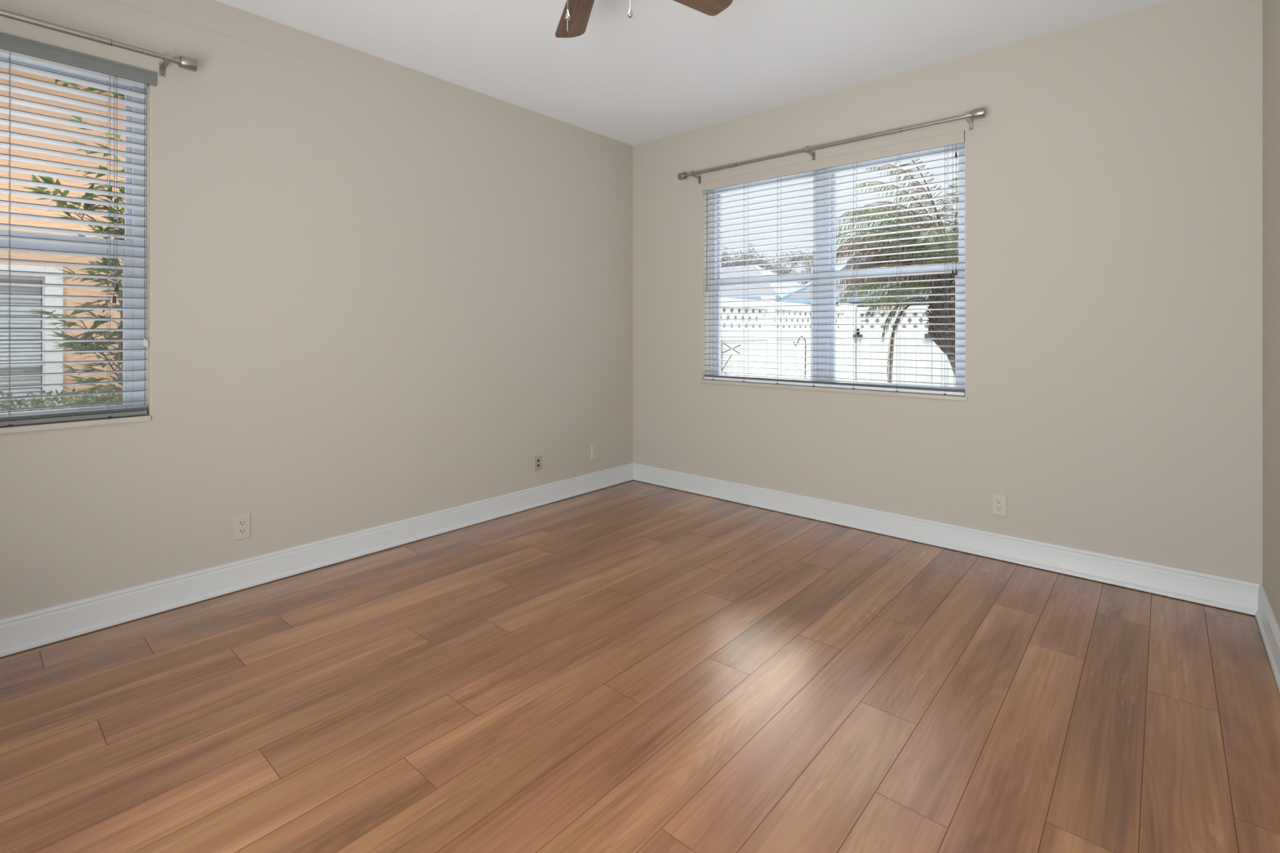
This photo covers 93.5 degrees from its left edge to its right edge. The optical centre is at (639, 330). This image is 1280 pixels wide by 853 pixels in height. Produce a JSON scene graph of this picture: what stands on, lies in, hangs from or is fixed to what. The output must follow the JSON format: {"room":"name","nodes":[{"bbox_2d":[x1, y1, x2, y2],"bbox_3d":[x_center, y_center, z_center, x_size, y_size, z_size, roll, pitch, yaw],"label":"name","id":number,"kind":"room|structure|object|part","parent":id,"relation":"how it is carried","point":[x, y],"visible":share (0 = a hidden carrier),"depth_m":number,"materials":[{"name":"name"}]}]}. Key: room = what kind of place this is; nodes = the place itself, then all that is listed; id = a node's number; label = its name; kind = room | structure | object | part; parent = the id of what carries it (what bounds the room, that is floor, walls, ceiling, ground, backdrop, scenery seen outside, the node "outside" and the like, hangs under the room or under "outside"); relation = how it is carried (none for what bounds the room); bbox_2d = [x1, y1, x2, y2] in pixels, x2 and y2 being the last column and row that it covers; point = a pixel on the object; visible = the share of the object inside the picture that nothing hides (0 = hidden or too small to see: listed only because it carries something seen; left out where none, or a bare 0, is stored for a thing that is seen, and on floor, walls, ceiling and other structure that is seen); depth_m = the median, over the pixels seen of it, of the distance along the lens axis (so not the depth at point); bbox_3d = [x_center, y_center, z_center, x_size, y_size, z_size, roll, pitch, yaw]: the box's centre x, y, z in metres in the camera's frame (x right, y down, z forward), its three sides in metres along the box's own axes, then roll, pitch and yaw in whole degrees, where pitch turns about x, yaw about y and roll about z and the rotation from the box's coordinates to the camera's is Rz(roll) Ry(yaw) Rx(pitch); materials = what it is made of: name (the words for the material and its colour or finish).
{"room":"empty bedroom","nodes":[
{"label":"empty bedroom","id":0,"kind":"room"},
{"bbox_2d":[0,0,632,619],"bbox_3d":[-1.629,0.000,3.293,0.201,3.040,4.950,0,0,41],"label":"wall","id":1,"kind":"structure","parent":0,"point":[379,290],"depth_m":3.11,"materials":[{"name":"beige paint"}]},
{"bbox_2d":[0,54,145,416],"bbox_3d":[-2.561,-0.372,2.270,0.070,1.472,1.078,0,0,41],"label":"window","id":2,"kind":"structure","parent":1,"relation":"in","point":[127,386],"depth_m":2.63,"materials":[{"name":"white plastic"}]},
{"bbox_3d":[-2.575,-0.702,2.282,0.024,0.732,0.998,0,0,41],"label":"sash","id":3,"kind":"part","parent":2,"relation":"part of","materials":[{"name":"white plastic"}]},
{"bbox_3d":[-2.553,-0.023,2.263,0.032,0.738,0.998,0,0,41],"label":"sash","id":4,"kind":"part","parent":2,"relation":"part of","materials":[{"name":"white plastic"}]},
{"bbox_2d":[0,32,156,426],"bbox_3d":[-2.483,-0.377,2.204,0.085,1.478,1.115,0,0,41],"label":"window blind","id":5,"kind":"object","parent":2,"relation":"attached to","point":[11,46],"visible":1,"depth_m":2.43,"materials":[{"name":"white plastic"}]},
{"bbox_3d":[-2.412,-0.359,2.303,0.056,1.421,0.002,0,0,41],"label":"ladder cord","id":6,"kind":"part","parent":5,"relation":"part of","materials":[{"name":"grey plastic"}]},
{"bbox_3d":[-2.495,-1.082,2.212,0.056,0.048,1.066,0,0,41],"label":"head rail","id":7,"kind":"part","parent":5,"relation":"part of","materials":[{"name":"white"}]},
{"bbox_3d":[-2.493,0.352,2.211,0.054,0.019,1.066,0,0,41],"label":"rail","id":8,"kind":"part","parent":5,"relation":"part of","materials":[{"name":"grey plastic"}]},
{"bbox_3d":[-2.224,-0.359,2.520,0.056,1.421,0.002,0,0,41],"label":"ladder cord","id":9,"kind":"part","parent":5,"relation":"part of","materials":[{"name":"white fabric"}]},
{"bbox_3d":[-2.184,-0.625,2.513,0.002,0.869,0.002,0,0,41],"label":"lift cord","id":10,"kind":"part","parent":5,"relation":"part of","materials":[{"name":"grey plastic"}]},
{"bbox_3d":[-2.125,-0.510,2.582,0.002,1.099,0.002,0,0,41],"label":"lift cord","id":11,"kind":"part","parent":5,"relation":"part of","materials":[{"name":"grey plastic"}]},
{"bbox_3d":[-2.120,-0.508,2.587,0.002,1.104,0.002,0,0,41],"label":"lift cord","id":12,"kind":"part","parent":5,"relation":"part of","materials":[{"name":"white fabric"}]},
{"bbox_2d":[0,413,151,434],"bbox_3d":[-2.496,0.376,2.213,0.112,0.022,1.082,0,0,41],"label":"trim","id":13,"kind":"structure","parent":1,"relation":"attached to","point":[102,421],"depth_m":2.40,"materials":[{"name":"beige wood"}]},
{"bbox_2d":[0,8,197,76],"bbox_3d":[-2.440,-1.149,2.127,0.110,0.082,1.426,0,0,41],"label":"curtain rod","id":14,"kind":"object","parent":1,"relation":"attached to","point":[184,62],"visible":1,"depth_m":2.42,"materials":[{"name":"silver metal"}]},
{"bbox_3d":[-2.458,-1.164,2.061,0.025,0.025,0.982,0,0,41],"label":"rod","id":15,"kind":"part","parent":14,"relation":"part of","materials":[{"name":"silver metal"}]},
{"bbox_3d":[-2.413,-1.164,2.112,0.022,0.022,1.318,0,0,41],"label":"rod","id":16,"kind":"part","parent":14,"relation":"part of","materials":[{"name":"silver metal"}]},
{"bbox_2d":[232,513,250,541],"bbox_3d":[-1.881,0.929,2.846,0.007,0.114,0.072,0,0,41],"label":"wall outlet","id":17,"kind":"object","parent":1,"relation":"attached to","point":[241,523],"visible":1,"depth_m":2.84,"materials":[{"name":"beige plastic"}]},
{"bbox_2d":[238,528,246,534],"bbox_3d":[-1.879,0.949,2.844,0.002,0.027,0.034,0,0,41],"label":"receptacle","id":18,"kind":"object","parent":17,"relation":"attached to","point":[241,531],"depth_m":2.84,"materials":[{"name":"grey plastic"}]},
{"bbox_2d":[238,520,246,526],"bbox_3d":[-1.879,0.909,2.844,0.002,0.027,0.034,0,0,41],"label":"receptacle","id":19,"kind":"object","parent":17,"relation":"attached to","point":[241,522],"depth_m":2.84,"materials":[{"name":"grey plastic"}]},
{"bbox_2d":[0,462,633,657],"bbox_3d":[-1.544,1.149,3.219,0.024,0.134,4.549,0,0,41],"label":"baseboard","id":20,"kind":"structure","parent":1,"relation":"attached to","point":[38,628],"depth_m":2.89,"materials":[{"name":"white paint"}]},
{"bbox_2d":[533,454,542,471],"bbox_3d":[-0.707,0.921,4.188,0.013,0.102,0.070,0,0,41],"label":"cable wall plate","id":21,"kind":"object","parent":1,"relation":"attached to","point":[538,459],"visible":1,"depth_m":4.18,"materials":[{"name":"beige plastic"}]},
{"bbox_2d":[591,443,598,459],"bbox_3d":[-0.345,0.922,4.608,0.007,0.114,0.072,0,0,41],"label":"wall outlet","id":22,"kind":"object","parent":1,"relation":"attached to","point":[594,447],"visible":1,"depth_m":4.60,"materials":[{"name":"beige plastic"}]},
{"bbox_2d":[0,480,1279,852],"bbox_3d":[-0.194,1.250,2.042,3.607,0.060,4.550,0,0,41],"label":"floor","id":23,"kind":"structure","parent":0,"point":[633,666],"depth_m":1.96,"materials":[{"name":"laminate"}]},
{"bbox_2d":[215,0,1168,145],"bbox_3d":[-0.194,-1.580,2.042,4.007,0.120,4.950,0,0,41],"label":"ceiling","id":24,"kind":"structure","parent":0,"point":[670,68],"depth_m":3.20,"materials":[{"name":"white paint"}]},
{"bbox_2d":[555,0,733,37],"bbox_3d":[-0.116,-1.262,1.992,1.094,0.516,1.125,0,0,41],"label":"ceiling fan","id":25,"kind":"object","parent":24,"relation":"hanging from","point":[573,22],"visible":1,"depth_m":2.35,"materials":[{"name":"brown wood"}]},
{"bbox_3d":[-0.243,-1.058,2.016,0.017,0.036,0.017,0,0,41],"label":"teardrop pull","id":26,"kind":"part","parent":25,"relation":"part of","materials":[{"name":"silver metal"}]},
{"bbox_3d":[-0.248,-1.260,2.376,0.128,0.037,0.427,0,0,-16],"label":"fan blade","id":27,"kind":"part","parent":25,"relation":"part of","materials":[{"name":"brown wood"}]},
{"bbox_3d":[-0.033,-1.067,2.016,0.017,0.036,0.017,0,0,41],"label":"teardrop pull","id":28,"kind":"part","parent":25,"relation":"part of","materials":[{"name":"silver metal"}]},
{"bbox_3d":[0.163,-1.260,2.222,0.427,0.037,0.128,0,0,-34],"label":"fan blade","id":29,"kind":"part","parent":25,"relation":"part of","materials":[{"name":"brown wood"}]},
{"bbox_2d":[632,0,1262,584],"bbox_3d":[1.442,0.000,3.767,3.807,3.040,0.200,0,0,41],"label":"wall","id":30,"kind":"structure","parent":0,"point":[1113,164],"depth_m":3.05,"materials":[{"name":"beige paint"}]},
{"bbox_2d":[677,106,986,183],"bbox_3d":[1.081,-1.142,3.875,2.031,0.082,0.110,0,0,41],"label":"curtain rod","id":31,"kind":"object","parent":30,"relation":"attached to","point":[980,113],"visible":1,"depth_m":3.66,"materials":[{"name":"silver metal"}]},
{"bbox_3d":[0.528,-1.157,4.318,0.385,0.025,0.025,0,0,41],"label":"rod","id":32,"kind":"part","parent":31,"relation":"part of","materials":[{"name":"silver metal"}]},
{"bbox_3d":[1.277,-1.157,3.665,0.603,0.025,0.025,0,0,41],"label":"rod","id":33,"kind":"part","parent":31,"relation":"part of","materials":[{"name":"silver metal"}]},
{"bbox_2d":[699,379,967,400],"bbox_3d":[1.159,0.376,3.939,1.794,0.022,0.112,0,0,41],"label":"windowsill","id":34,"kind":"structure","parent":30,"relation":"attached to","point":[957,397],"depth_m":3.77,"materials":[{"name":"beige stone"}]},
{"bbox_2d":[710,142,964,389],"bbox_3d":[1.215,-0.372,4.004,1.766,1.472,0.070,0,0,41],"label":"window","id":35,"kind":"structure","parent":30,"relation":"in","point":[958,365],"depth_m":3.96,"materials":[{"name":"white plastic"}]},
{"bbox_3d":[0.876,-0.023,4.286,0.794,0.738,0.032,0,0,41],"label":"sash","id":36,"kind":"part","parent":35,"relation":"part of","materials":[{"name":"glass"}]},
{"bbox_3d":[0.895,-0.703,4.308,0.794,0.720,0.024,0,0,41],"label":"sash","id":37,"kind":"part","parent":35,"relation":"part of","materials":[{"name":"white plastic"}]},
{"bbox_2d":[702,130,964,395],"bbox_3d":[1.152,-0.373,3.931,1.760,1.468,0.074,0,0,41],"label":"window blind","id":38,"kind":"object","parent":35,"relation":"attached to","point":[954,138],"visible":0.94,"depth_m":3.79,"materials":[{"name":"white plastic"}]},
{"bbox_3d":[0.557,-0.359,4.459,0.002,1.421,0.056,0,0,41],"label":"ladder cord","id":39,"kind":"part","parent":38,"relation":"part of","materials":[{"name":"white fabric"}]},
{"bbox_3d":[1.150,-0.359,3.942,0.002,1.421,0.056,0,0,41],"label":"ladder cord","id":40,"kind":"part","parent":38,"relation":"part of","materials":[{"name":"white fabric"}]},
{"bbox_3d":[1.156,0.352,3.936,1.754,0.019,0.054,0,0,41],"label":"rail","id":41,"kind":"part","parent":38,"relation":"part of","materials":[{"name":"white plastic"}]},
{"bbox_3d":[1.158,-1.082,3.938,1.754,0.048,0.056,0,0,41],"label":"head rail","id":42,"kind":"part","parent":38,"relation":"part of","materials":[{"name":"white"}]},
{"bbox_3d":[1.348,-0.359,3.770,0.002,1.421,0.056,0,0,41],"label":"ladder cord","id":43,"kind":"part","parent":38,"relation":"part of","materials":[{"name":"white fabric"}]},
{"bbox_3d":[1.545,-0.359,3.597,0.002,1.421,0.056,0,0,41],"label":"ladder cord","id":44,"kind":"part","parent":38,"relation":"part of","materials":[{"name":"white fabric"}]},
{"bbox_3d":[1.743,-0.359,3.425,0.002,1.421,0.056,0,0,41],"label":"ladder cord","id":45,"kind":"part","parent":38,"relation":"part of","materials":[{"name":"white fabric"}]},
{"bbox_3d":[1.766,-0.698,3.360,0.002,0.724,0.002,0,0,41],"label":"lift cord","id":46,"kind":"part","parent":38,"relation":"part of","materials":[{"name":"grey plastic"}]},
{"bbox_3d":[1.546,-0.023,3.701,0.779,0.738,0.032,0,0,41],"label":"sash","id":47,"kind":"part","parent":35,"relation":"part of","materials":[{"name":"white plastic"}]},
{"bbox_3d":[1.566,-0.703,3.724,0.779,0.720,0.024,0,0,41],"label":"sash","id":48,"kind":"part","parent":35,"relation":"part of","materials":[{"name":"white plastic"}]},
{"bbox_2d":[632,462,1261,615],"bbox_3d":[1.292,1.149,3.748,3.606,0.134,0.024,0,0,41],"label":"baseboard","id":49,"kind":"structure","parent":30,"relation":"attached to","point":[1206,588],"depth_m":3.22,"materials":[{"name":"white paint"}]},
{"bbox_2d":[991,493,1006,517],"bbox_3d":[1.917,0.932,3.215,0.072,0.114,0.007,0,0,41],"label":"wall outlet","id":50,"kind":"object","parent":30,"relation":"attached to","point":[998,501],"visible":1,"depth_m":3.21,"materials":[{"name":"beige plastic"}]},
{"bbox_2d":[995,506,1002,511],"bbox_3d":[1.916,0.952,3.213,0.034,0.027,0.002,0,0,41],"label":"receptacle","id":51,"kind":"object","parent":50,"relation":"attached to","point":[997,508],"depth_m":3.21,"materials":[{"name":"grey plastic"}]},
{"bbox_2d":[995,498,1002,504],"bbox_3d":[1.916,0.912,3.213,0.034,0.027,0.002,0,0,41],"label":"receptacle","id":52,"kind":"object","parent":50,"relation":"attached to","point":[997,501],"depth_m":3.21,"materials":[{"name":"grey plastic"}]},
{"bbox_2d":[1262,0,1279,628],"bbox_3d":[1.175,0.000,0.716,0.200,3.040,4.750,0,0,41],"label":"wall","id":53,"kind":"structure","parent":0,"point":[1271,8],"depth_m":2.36,"materials":[{"name":"beige paint"}]},
{"bbox_2d":[1254,583,1279,693],"bbox_3d":[1.156,1.149,0.866,0.024,0.134,4.549,0,0,41],"label":"baseboard","id":54,"kind":"structure","parent":53,"relation":"attached to","point":[1269,630],"depth_m":2.29,"materials":[{"name":"white paint"}]},
{"label":"outside","id":55,"kind":"structure","parent":0,"visible":0},
{"bbox_3d":[8.174,1.520,29.605,100.000,0.100,72.000,0,0,41],"label":"ground","id":56,"kind":"structure","parent":55,"visible":0},
{"bbox_2d":[0,66,124,408],"bbox_3d":[-4.992,-0.555,4.268,1.050,4.050,11.100,0,0,41],"label":"house","id":57,"kind":"structure","parent":56,"relation":"on","point":[19,346],"depth_m":4.65,"materials":[{"name":"paint"}]},
{"bbox_3d":[-5.042,0.217,4.172,0.040,1.303,1.388,0,0,41],"label":"window sash","id":58,"kind":"part","parent":57,"relation":"part of","materials":[{"name":"white"}]},
{"bbox_3d":[-4.996,0.215,4.133,0.020,1.410,1.500,0,0,41],"label":"window trim","id":59,"kind":"part","parent":57,"relation":"part of","materials":[{"name":"white"}]},
{"bbox_2d":[721,243,779,271],"bbox_3d":[6.718,-2.365,43.487,7.498,7.695,6.535,0,0,-14],"label":"tree","id":60,"kind":"object","parent":56,"relation":"on","point":[746,262],"visible":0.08,"depth_m":42.23,"materials":[{"name":"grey plant"}]},
{"bbox_2d":[720,265,802,328],"bbox_3d":[4.144,-1.053,33.074,11.474,5.046,7.066,0,0,41],"label":"house","id":61,"kind":"structure","parent":56,"relation":"on","point":[748,268],"depth_m":28.90,"materials":[{"name":"grey"}]},
{"bbox_2d":[726,244,813,284],"bbox_3d":[12.096,-3.253,54.246,10.022,9.475,8.249,0,0,-11],"label":"tree","id":62,"kind":"object","parent":56,"relation":"on","point":[782,272],"visible":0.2,"depth_m":54.05,"materials":[{"name":"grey plant"}]},
{"bbox_2d":[778,227,958,328],"bbox_3d":[12.281,-0.977,17.754,14.274,4.894,7.268,0,0,41],"label":"house","id":63,"kind":"structure","parent":56,"relation":"on","point":[909,320],"depth_m":18.75,"materials":[{"name":"grey"}]},
{"bbox_2d":[848,304,955,386],"bbox_3d":[5.983,0.532,6.574,7.565,1.875,0.130,0,0,41],"label":"vinyl fence","id":64,"kind":"object","parent":56,"relation":"on","point":[949,380],"visible":0.02,"depth_m":8.21,"materials":[{"name":"white plastic"}]},
{"bbox_3d":[3.181,0.545,9.017,0.110,1.850,0.110,0,0,41],"label":"post","id":65,"kind":"part","parent":64,"relation":"part of","materials":[{"name":"white plastic"}]},
{"bbox_2d":[853,305,933,385],"bbox_3d":[3.612,0.530,8.598,1.130,1.760,0.125,0,0,41],"label":"gate","id":66,"kind":"object","parent":64,"relation":"attached to","point":[908,313],"visible":0.29,"depth_m":8.58,"materials":[{"name":"white plastic"}]},
{"bbox_3d":[3.629,-0.145,8.625,0.963,0.220,0.015,0,0,41],"label":"lattice panel","id":67,"kind":"part","parent":66,"relation":"part of","materials":[{"name":"white plastic"}]},
{"bbox_3d":[3.630,0.688,8.626,0.947,1.165,0.030,0,0,41],"label":"board panel","id":68,"kind":"part","parent":66,"relation":"part of","materials":[{"name":"white plastic"}]},
{"bbox_3d":[4.074,0.545,8.238,0.110,1.850,0.110,0,0,41],"label":"post","id":69,"kind":"part","parent":64,"relation":"part of","materials":[{"name":"white plastic"}]},
{"bbox_3d":[4.847,0.693,7.564,1.935,1.175,0.030,0,0,41],"label":"board panel","id":70,"kind":"part","parent":64,"relation":"part of","materials":[{"name":"white plastic"}]},
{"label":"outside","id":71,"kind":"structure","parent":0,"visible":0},
{"bbox_2d":[44,76,124,108],"bbox_3d":[-3.117,-1.476,3.365,0.382,0.305,1.840,0,0,36],"label":"overhanging branch","id":72,"kind":"object","parent":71,"point":[91,89],"visible":0.03,"depth_m":3.42,"materials":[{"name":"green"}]},
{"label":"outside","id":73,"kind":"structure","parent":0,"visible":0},
{"bbox_3d":[1.323,1.494,-0.176,15.190,0.052,16.100,0,0,41],"label":"yard","id":74,"kind":"structure","parent":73,"visible":0},
{"bbox_2d":[0,386,123,413],"bbox_3d":[-4.194,0.941,4.435,0.726,1.058,4.201,0,0,41],"label":"hedge","id":75,"kind":"object","parent":74,"relation":"on","point":[36,404],"visible":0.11,"depth_m":4.33,"materials":[{"name":"green plant"}]},
{"bbox_2d":[23,108,124,408],"bbox_3d":[-3.230,0.102,3.866,0.953,2.815,0.763,0,0,-35],"label":"tree","id":76,"kind":"object","parent":74,"relation":"on","point":[76,345],"visible":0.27,"depth_m":3.68,"materials":[{"name":"green plant"}]},
{"bbox_2d":[721,340,741,373],"bbox_3d":[0.941,0.783,6.220,0.236,1.367,0.008,0,0,41],"label":"trellis","id":77,"kind":"object","parent":74,"relation":"on","point":[722,340],"visible":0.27,"depth_m":6.26,"materials":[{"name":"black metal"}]},
{"bbox_2d":[720,296,849,380],"bbox_3d":[1.576,0.532,7.206,0.130,1.875,4.450,0,0,41],"label":"vinyl fence","id":78,"kind":"object","parent":74,"relation":"on","point":[841,308],"visible":0.34,"depth_m":7.10,"materials":[{"name":"white plastic"}]},
{"bbox_3d":[0.840,-0.145,6.361,0.015,0.220,1.981,0,0,41],"label":"lattice panel","id":79,"kind":"part","parent":78,"relation":"part of","materials":[{"name":"white plastic"}]},
{"bbox_3d":[0.840,0.035,6.361,0.050,0.140,1.968,0,0,41],"label":"rail","id":80,"kind":"part","parent":78,"relation":"part of","materials":[{"name":"white plastic"}]},
{"bbox_3d":[0.840,-0.302,6.361,0.050,0.095,1.968,0,0,41],"label":"rail","id":81,"kind":"part","parent":78,"relation":"part of","materials":[{"name":"white plastic"}]},
{"bbox_3d":[0.840,0.693,6.361,0.030,1.175,1.965,0,0,41],"label":"board panel","id":82,"kind":"part","parent":78,"relation":"part of","materials":[{"name":"white plastic"}]},
{"bbox_3d":[1.523,0.545,7.145,0.110,1.850,0.110,0,0,41],"label":"post","id":83,"kind":"part","parent":78,"relation":"part of","materials":[{"name":"white plastic"}]},
{"bbox_3d":[2.260,-0.145,7.989,0.015,0.220,2.141,0,0,41],"label":"lattice panel","id":84,"kind":"part","parent":78,"relation":"part of","materials":[{"name":"white plastic"}]},
{"bbox_3d":[2.259,0.693,7.989,0.030,1.175,2.125,0,0,41],"label":"board panel","id":85,"kind":"part","parent":78,"relation":"part of","materials":[{"name":"white plastic"}]},
{"bbox_3d":[2.259,0.035,7.989,0.050,0.140,2.128,0,0,41],"label":"rail","id":86,"kind":"part","parent":78,"relation":"part of","materials":[{"name":"white plastic"}]},
{"bbox_3d":[2.259,-0.302,7.989,0.050,0.095,2.128,0,0,41],"label":"rail","id":87,"kind":"part","parent":78,"relation":"part of","materials":[{"name":"white plastic"}]},
{"bbox_3d":[2.995,0.545,8.834,0.110,1.850,0.110,0,0,41],"label":"post","id":88,"kind":"part","parent":78,"relation":"part of","materials":[{"name":"white plastic"}]},
{"bbox_2d":[793,336,805,377],"bbox_3d":[1.969,0.767,7.420,0.169,1.406,0.013,0,0,41],"label":"hook","id":89,"kind":"object","parent":74,"relation":"on","point":[800,336],"visible":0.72,"depth_m":7.37,"materials":[{"name":"black metal"}]},
{"bbox_2d":[801,159,958,382],"bbox_3d":[2.752,-0.071,5.548,2.275,3.129,2.175,0,0,41],"label":"palm tree","id":90,"kind":"object","parent":74,"relation":"on","point":[940,246],"visible":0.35,"depth_m":5.56,"materials":[{"name":"green plant"}]}
]}

